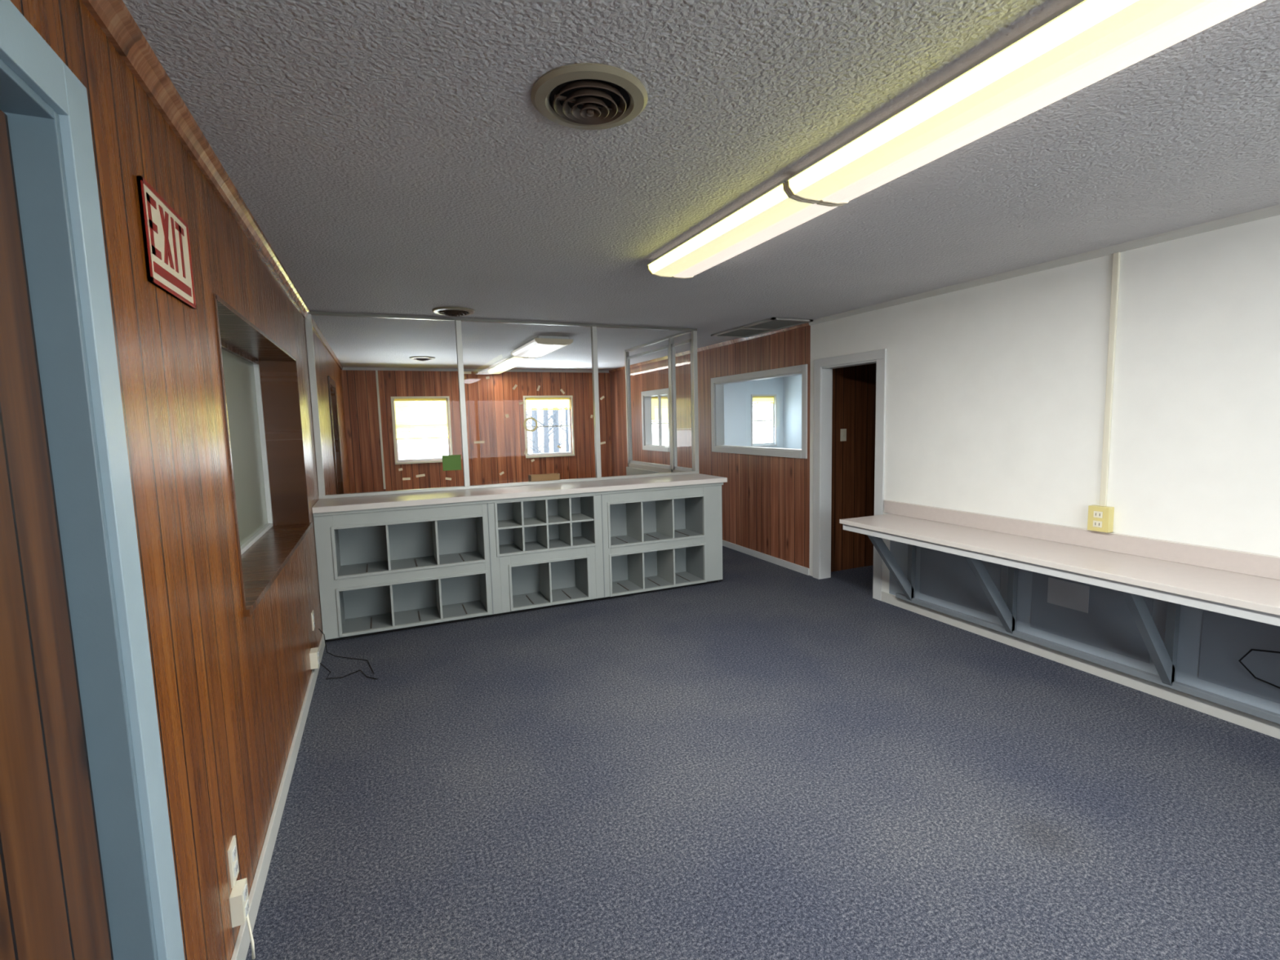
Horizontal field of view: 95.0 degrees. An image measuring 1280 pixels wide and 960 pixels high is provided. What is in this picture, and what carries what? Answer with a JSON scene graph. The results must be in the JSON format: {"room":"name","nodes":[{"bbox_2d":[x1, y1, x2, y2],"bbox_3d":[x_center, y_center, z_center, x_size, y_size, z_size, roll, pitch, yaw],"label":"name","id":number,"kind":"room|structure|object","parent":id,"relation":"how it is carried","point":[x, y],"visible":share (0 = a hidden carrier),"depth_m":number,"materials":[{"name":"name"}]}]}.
{"room":"empty office","nodes":[
{"label":"empty office","id":0,"kind":"room"},
{"bbox_2d":[9,0,350,959],"bbox_3d":[-2.069,0.055,3.259,0.240,2.440,12.000,-4,6,-24],"label":"wall","id":1,"kind":"structure","parent":0,"point":[230,687],"depth_m":1.58,"materials":[{"name":"brown wood"}]},
{"bbox_2d":[0,0,185,959],"bbox_3d":[-0.889,0.412,0.683,0.218,2.190,1.035,-4,6,-24],"label":"door","id":2,"kind":"structure","parent":1,"relation":"in","point":[87,867],"depth_m":1.02,"materials":[{"name":"blue paint"}]},
{"bbox_2d":[136,175,196,309],"bbox_3d":[-1.220,-0.597,1.524,0.008,0.235,0.360,-4,6,-24],"label":"exit sign","id":3,"kind":"object","parent":1,"relation":"attached to","point":[166,236],"visible":1,"depth_m":1.48,"materials":[{"name":"plastic"}]},
{"bbox_2d":[81,0,310,318],"bbox_3d":[-1.041,-0.951,1.099,0.045,0.055,7.400,-4,6,-24],"label":"trim","id":4,"kind":"structure","parent":1,"relation":"attached to","point":[113,17],"depth_m":1.59,"materials":[{"name":"brown wood"}]},
{"bbox_2d":[227,835,239,888],"bbox_3d":[-1.186,1.114,1.716,0.010,0.115,0.070,-4,6,-24],"label":"wall outlet","id":5,"kind":"object","parent":1,"relation":"attached to","point":[232,851],"visible":1,"depth_m":1.70,"materials":[{"name":"beige plastic"}]},
{"bbox_2d":[229,878,249,927],"bbox_3d":[-1.160,1.226,1.704,0.034,0.090,0.070,-4,6,-24],"label":"wall outlet","id":6,"kind":"object","parent":1,"relation":"attached to","point":[239,904],"visible":1,"depth_m":1.68,"materials":[{"name":"beige plastic"}]},
{"bbox_2d":[246,913,255,959],"bbox_3d":[-1.123,1.333,1.697,0.011,0.130,0.069,-7,8,-42],"label":"cable","id":7,"kind":"object","parent":6,"relation":"attached to","point":[252,944],"visible":1,"depth_m":1.69,"materials":[{"name":"beige plastic"}]},
{"bbox_2d":[213,293,312,617],"bbox_3d":[-1.900,-0.147,2.872,0.255,1.096,2.056,-4,6,-24],"label":"window","id":8,"kind":"structure","parent":1,"relation":"in","point":[260,384],"depth_m":3.43,"materials":[{"name":"brown wood"}]},
{"bbox_2d":[231,632,324,959],"bbox_3d":[-1.359,1.333,2.153,0.014,0.085,9.200,-4,6,-24],"label":"baseboard","id":9,"kind":"structure","parent":1,"relation":"attached to","point":[240,950],"depth_m":2.20,"materials":[{"name":"paint"}]},
{"bbox_2d":[311,609,315,631],"bbox_3d":[-2.094,0.899,3.763,0.010,0.115,0.070,-4,6,-24],"label":"wall outlet","id":10,"kind":"object","parent":1,"relation":"attached to","point":[312,613],"visible":1,"depth_m":3.75,"materials":[{"name":"beige plastic"}]},
{"bbox_2d":[309,647,319,669],"bbox_3d":[-1.981,1.086,3.578,0.044,0.100,0.090,-4,6,-24],"label":"wall outlet","id":11,"kind":"object","parent":1,"relation":"attached to","point":[313,654],"visible":1,"depth_m":3.54,"materials":[{"name":"beige plastic"}]},
{"bbox_2d":[311,317,342,369],"bbox_3d":[-3.473,-1.453,6.578,0.030,0.040,4.570,-4,6,-24],"label":"trim","id":12,"kind":"structure","parent":1,"relation":"attached to","point":[315,327],"depth_m":5.94,"materials":[{"name":"brown wood"}]},
{"bbox_2d":[327,375,344,493],"bbox_3d":[-3.504,-0.087,6.699,0.136,2.100,1.010,-4,6,-24],"label":"door","id":13,"kind":"structure","parent":1,"relation":"in","point":[330,380],"depth_m":6.29,"materials":[{"name":"brown wood"}]},
{"bbox_2d":[341,369,783,493],"bbox_3d":[-0.869,-0.698,10.382,8.220,2.440,0.140,-4,6,-24],"label":"wall","id":14,"kind":"structure","parent":0,"point":[487,401],"depth_m":9.59,"materials":[{"name":"brown wood"}]},
{"bbox_2d":[375,370,386,488],"bbox_3d":[-3.945,-0.755,8.928,0.030,1.800,0.020,-4,6,-24],"label":"cable","id":15,"kind":"object","parent":14,"relation":"attached to","point":[376,371],"visible":1,"depth_m":8.92,"materials":[{"name":"beige plastic"}]},
{"bbox_2d":[391,395,453,464],"bbox_3d":[-3.417,-0.787,9.216,0.856,1.036,0.155,-4,6,-24],"label":"window","id":16,"kind":"structure","parent":14,"relation":"in","point":[411,416],"depth_m":9.17,"materials":[{"name":"white paint"}]},
{"bbox_2d":[342,367,608,373],"bbox_3d":[-2.466,-1.773,9.485,4.232,0.040,0.030,-4,6,-24],"label":"trim","id":17,"kind":"structure","parent":14,"relation":"attached to","point":[344,368],"depth_m":9.27,"materials":[{"name":"white paint"}]},
{"bbox_2d":[523,395,574,457],"bbox_3d":[-1.560,-0.916,10.026,0.856,1.036,0.155,-4,6,-24],"label":"window","id":18,"kind":"structure","parent":14,"relation":"in","point":[557,402],"depth_m":10.00,"materials":[{"name":"white paint"}]},
{"bbox_2d":[651,395,667,424],"bbox_3d":[0.311,-1.045,10.842,0.706,1.036,0.155,-4,6,-24],"label":"window","id":19,"kind":"structure","parent":14,"relation":"in","point":[664,397],"depth_m":10.81,"materials":[{"name":"white paint"}]},
{"bbox_2d":[751,394,777,446],"bbox_3d":[2.461,-1.194,11.779,0.606,1.036,0.155,-4,6,-24],"label":"window","id":20,"kind":"structure","parent":14,"relation":"in","point":[755,398],"depth_m":11.78,"materials":[{"name":"white paint"}]},
{"bbox_2d":[626,466,662,475],"bbox_3d":[0.186,0.372,6.902,0.080,0.963,1.570,-4,6,-24],"label":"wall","id":21,"kind":"structure","parent":0,"point":[629,471],"depth_m":7.22,"materials":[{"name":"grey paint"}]},
{"bbox_2d":[122,0,1279,370],"bbox_3d":[1.189,-1.436,4.566,9.200,0.100,12.200,-4,6,-24],"label":"ceiling","id":22,"kind":"structure","parent":0,"point":[393,157],"depth_m":1.98,"materials":[{"name":"white paint"}]},
{"bbox_2d":[409,355,435,360],"bbox_3d":[-2.843,-1.577,7.674,0.320,0.046,0.320,-4,6,-24],"label":"ceiling vent","id":23,"kind":"object","parent":22,"relation":"attached to","point":[418,357],"depth_m":7.60,"materials":[{"name":"white metal"}]},
{"bbox_2d":[431,306,475,316],"bbox_3d":[-1.450,-1.297,4.574,0.320,0.046,0.320,-4,6,-24],"label":"ceiling vent","id":24,"kind":"object","parent":22,"relation":"attached to","point":[448,311],"depth_m":4.51,"materials":[{"name":"white metal"}]},
{"bbox_2d":[487,355,535,373],"bbox_3d":[-1.856,-1.650,8.356,0.232,0.088,2.400,-4,6,-24],"label":"fluorescent light fixture","id":25,"kind":"object","parent":22,"relation":"attached to","point":[512,362],"visible":0.73,"depth_m":8.18,"materials":[{"name":"white paint"}]},
{"bbox_2d":[510,335,573,357],"bbox_3d":[-1.130,-1.492,6.618,0.412,0.088,1.220,-4,6,-24],"label":"fluorescent light fixture","id":26,"kind":"object","parent":22,"relation":"attached to","point":[539,346],"visible":1,"depth_m":6.28,"materials":[{"name":"white paint"}]},
{"bbox_2d":[530,62,647,129],"bbox_3d":[-0.138,-1.031,1.620,0.320,0.046,0.320,-4,6,-24],"label":"ceiling vent","id":27,"kind":"object","parent":22,"relation":"attached to","point":[581,95],"depth_m":1.58,"materials":[{"name":"beige metal"}]},
{"bbox_2d":[646,174,844,279],"bbox_3d":[0.425,-1.140,2.768,0.312,0.088,1.220,-4,6,-24],"label":"fluorescent light fixture","id":28,"kind":"object","parent":22,"relation":"attached to","point":[774,211],"visible":0.91,"depth_m":2.58,"materials":[{"name":"white paint"}]},
{"bbox_2d":[711,317,813,337],"bbox_3d":[1.176,-1.503,5.826,0.450,0.017,1.080,-4,6,-24],"label":"return grille","id":29,"kind":"object","parent":22,"relation":"attached to","point":[771,324],"depth_m":5.73,"materials":[{"name":"grey metal"}]},
{"bbox_2d":[785,0,1265,204],"bbox_3d":[0.919,-1.039,1.651,0.312,0.088,1.220,-4,6,-24],"label":"fluorescent light fixture","id":30,"kind":"object","parent":22,"relation":"attached to","point":[1084,42],"visible":1,"depth_m":1.47,"materials":[{"name":"white paint"}]},
{"bbox_2d":[245,546,1279,959],"bbox_3d":[1.252,1.091,4.822,9.200,0.100,12.200,-4,6,-24],"label":"floor","id":31,"kind":"structure","parent":0,"point":[766,760],"depth_m":2.39,"materials":[{"name":"blue carpet"}]},
{"bbox_2d":[318,628,377,679],"bbox_3d":[-1.881,1.086,3.781,0.335,0.269,0.534,-4,6,-24],"label":"cable","id":32,"kind":"object","parent":31,"relation":"on","point":[318,628],"visible":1,"depth_m":3.73,"materials":[{"name":"black plastic"}]},
{"bbox_2d":[311,473,727,642],"bbox_3d":[-0.876,0.554,5.166,3.397,1.003,0.728,-4,6,-24],"label":"cabinet","id":33,"kind":"object","parent":31,"relation":"on","point":[393,562],"depth_m":4.89,"materials":[{"name":"grey paint"}]},
{"bbox_2d":[304,311,699,498],"bbox_3d":[-1.331,-0.726,6.004,3.398,1.477,1.786,-4,6,-24],"label":"glass wall","id":34,"kind":"structure","parent":33,"relation":"on","point":[672,469],"depth_m":5.42,"materials":[{"name":"clear glass"}]},
{"bbox_2d":[442,454,461,471],"bbox_3d":[-1.596,-0.146,4.979,0.150,0.130,0.004,-4,6,-24],"label":"window sticker","id":35,"kind":"object","parent":34,"relation":"attached to","point":[452,462],"visible":1,"depth_m":4.98,"materials":[{"name":"green paper"}]},
{"bbox_2d":[398,371,605,479],"bbox_3d":[-1.157,-0.483,5.144,1.821,0.915,0.001,-4,6,-24],"label":"scraps","id":36,"kind":"object","parent":34,"relation":"attached to","point":[464,372],"visible":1,"depth_m":5.13,"materials":[{"name":"beige paper"}]},
{"bbox_2d":[523,417,537,431],"bbox_3d":[-0.973,-0.494,5.224,0.130,0.130,0.001,-4,6,-24],"label":"sticker","id":37,"kind":"object","parent":34,"relation":"attached to","point":[528,418],"visible":1,"depth_m":5.22,"materials":[{"name":"paper"}]},
{"bbox_2d":[528,473,560,481],"bbox_3d":[-0.886,-0.015,5.438,0.280,0.075,0.090,-4,6,-24],"label":"cardboard box","id":38,"kind":"object","parent":33,"relation":"on","point":[546,477],"visible":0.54,"depth_m":5.40,"materials":[{"name":"brown cardboard"}]},
{"bbox_2d":[783,374,801,448],"bbox_3d":[4.287,-0.684,8.988,0.100,2.440,6.840,-4,6,-24],"label":"wall","id":39,"kind":"structure","parent":0,"point":[792,384],"depth_m":11.64,"materials":[{"name":"blue paint"}]},
{"bbox_2d":[831,363,876,571],"bbox_3d":[3.377,-0.404,6.449,3.624,2.440,0.100,-4,6,-24],"label":"wall","id":40,"kind":"structure","parent":0,"point":[854,388],"depth_m":5.86,"materials":[{"name":"brown wood"}]},
{"bbox_2d":[840,428,846,441],"bbox_3d":[2.005,-0.443,5.774,0.070,0.120,0.018,-4,6,-24],"label":"light switch","id":41,"kind":"object","parent":40,"relation":"attached to","point":[843,431],"visible":1,"depth_m":5.77,"materials":[{"name":"beige plastic"}]},
{"bbox_2d":[609,214,1279,576],"bbox_3d":[1.967,-0.224,5.019,0.120,2.440,12.000,-4,6,-24],"label":"wall","id":42,"kind":"structure","parent":0,"point":[995,392],"depth_m":3.52,"materials":[{"name":"beige paint"}]},
{"bbox_2d":[640,387,670,452],"bbox_3d":[0.285,-0.887,8.741,0.144,0.900,0.980,-4,6,-24],"label":"window","id":43,"kind":"structure","parent":42,"relation":"in","point":[646,425],"depth_m":9.06,"materials":[{"name":"white paint"}]},
{"bbox_2d":[608,322,808,373],"bbox_3d":[0.519,-1.689,7.921,0.030,0.040,5.300,-4,6,-24],"label":"trim","id":44,"kind":"structure","parent":42,"relation":"attached to","point":[739,340],"depth_m":6.99,"materials":[{"name":"brown wood"}]},
{"bbox_2d":[711,364,807,458],"bbox_3d":[1.294,-0.730,6.453,0.144,0.900,1.770,-4,6,-24],"label":"window","id":45,"kind":"structure","parent":42,"relation":"in","point":[717,384],"depth_m":6.47,"materials":[{"name":"white paint"}]},
{"bbox_2d":[722,539,808,575],"bbox_3d":[0.585,0.683,8.165,0.014,0.070,5.300,-4,6,-24],"label":"baseboard","id":46,"kind":"structure","parent":42,"relation":"attached to","point":[793,566],"depth_m":6.34,"materials":[{"name":"white paint"}]},
{"bbox_2d":[813,348,886,600],"bbox_3d":[1.883,-0.059,5.222,0.143,2.075,0.850,-4,6,-24],"label":"door frame","id":47,"kind":"structure","parent":42,"relation":"in","point":[823,367],"depth_m":5.46,"materials":[{"name":"white paint"}]},
{"bbox_2d":[808,204,1279,325],"bbox_3d":[2.939,-1.195,2.454,0.026,0.040,6.700,-4,6,-24],"label":"trim","id":48,"kind":"structure","parent":42,"relation":"attached to","point":[1273,211],"depth_m":3.35,"materials":[{"name":"paint"}]},
{"bbox_2d":[839,499,1279,724],"bbox_3d":[2.878,0.787,2.255,0.543,0.770,5.460,-4,6,-24],"label":"counter","id":49,"kind":"object","parent":42,"relation":"attached to","point":[1233,583],"visible":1,"depth_m":3.18,"materials":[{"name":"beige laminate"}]},
{"bbox_2d":[1047,577,1089,613],"bbox_3d":[2.586,0.694,3.549,0.004,0.160,0.230,-4,6,-24],"label":"access panel","id":50,"kind":"object","parent":42,"relation":"attached to","point":[1070,595],"visible":1,"depth_m":3.54,"materials":[{"name":"grey metal"}]},
{"bbox_2d":[880,511,1279,739],"bbox_3d":[3.180,0.877,2.243,0.016,0.750,5.780,-4,6,-24],"label":"baseboard","id":51,"kind":"structure","parent":42,"relation":"attached to","point":[1272,729],"depth_m":3.43,"materials":[{"name":"paint"}]},
{"bbox_2d":[888,540,1279,714],"bbox_3d":[3.135,0.840,2.340,0.016,0.635,5.400,-4,6,-24],"label":"wall panel","id":52,"kind":"object","parent":42,"relation":"attached to","point":[1211,645],"depth_m":3.32,"materials":[{"name":"grey paint"}]},
{"bbox_2d":[1087,505,1114,533],"bbox_3d":[2.629,0.221,3.353,0.054,0.142,0.105,-4,6,-24],"label":"outlet box","id":53,"kind":"object","parent":42,"relation":"attached to","point":[1100,518],"visible":1,"depth_m":3.33,"materials":[{"name":"plastic"}]},
{"bbox_2d":[1099,252,1120,506],"bbox_3d":[2.627,-0.547,3.282,0.018,1.400,0.030,-4,6,-24],"label":"conduit","id":54,"kind":"object","parent":42,"relation":"attached to","point":[1117,256],"visible":1,"depth_m":3.27,"materials":[{"name":"beige plastic"}]},
{"bbox_2d":[1238,648,1279,688],"bbox_3d":[2.942,0.856,2.708,0.015,0.218,0.265,-4,6,-26],"label":"cable","id":55,"kind":"object","parent":42,"relation":"attached to","point":[1251,650],"visible":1,"depth_m":2.77,"materials":[{"name":"black plastic"}]},
{"label":"outside","id":56,"kind":"structure","parent":0,"visible":0},
{"bbox_2d":[398,451,565,459],"bbox_3d":[-6.366,-0.222,24.593,32.000,0.100,30.000,-4,6,-24],"label":"ground","id":57,"kind":"structure","parent":56,"point":[560,451],"depth_m":37.56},
{"bbox_2d":[527,408,554,453],"bbox_3d":[-3.868,-3.985,20.970,2.381,7.994,1.158,-4,6,-24],"label":"bare tree","id":58,"kind":"object","parent":57,"relation":"on","point":[535,413],"visible":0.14,"depth_m":21.16,"materials":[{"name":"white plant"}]},
{"bbox_2d":[527,408,565,453],"bbox_3d":[-4.763,-4.796,24.873,3.166,8.864,1.045,-5,7,-30],"label":"bare tree","id":59,"kind":"object","parent":57,"relation":"on","point":[531,408],"visible":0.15,"depth_m":25.23,"materials":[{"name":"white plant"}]},
{"bbox_2d":[526,408,568,453],"bbox_3d":[-2.850,-2.985,16.426,2.781,6.872,1.102,-4,6,-24],"label":"bare tree","id":60,"kind":"object","parent":57,"relation":"on","point":[545,412],"visible":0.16,"depth_m":16.74,"materials":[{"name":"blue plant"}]},
{"bbox_2d":[537,408,564,452],"bbox_3d":[-4.173,-4.865,26.326,2.968,8.679,1.135,-4,6,-24],"label":"bare tree","id":61,"kind":"object","parent":57,"relation":"on","point":[553,429],"visible":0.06,"depth_m":26.58,"materials":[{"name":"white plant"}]},
{"bbox_2d":[533,408,568,452],"bbox_3d":[-2.904,-3.964,20.406,2.272,8.019,1.094,-4,6,-24],"label":"bare tree","id":62,"kind":"object","parent":57,"relation":"on","point":[557,431],"visible":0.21,"depth_m":20.47,"materials":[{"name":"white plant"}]},
{"bbox_2d":[537,407,568,452],"bbox_3d":[-3.113,-4.772,22.403,2.737,9.233,1.372,-4,6,-24],"label":"bare tree","id":63,"kind":"object","parent":57,"relation":"on","point":[566,411],"visible":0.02,"depth_m":22.65,"materials":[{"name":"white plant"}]}
]}

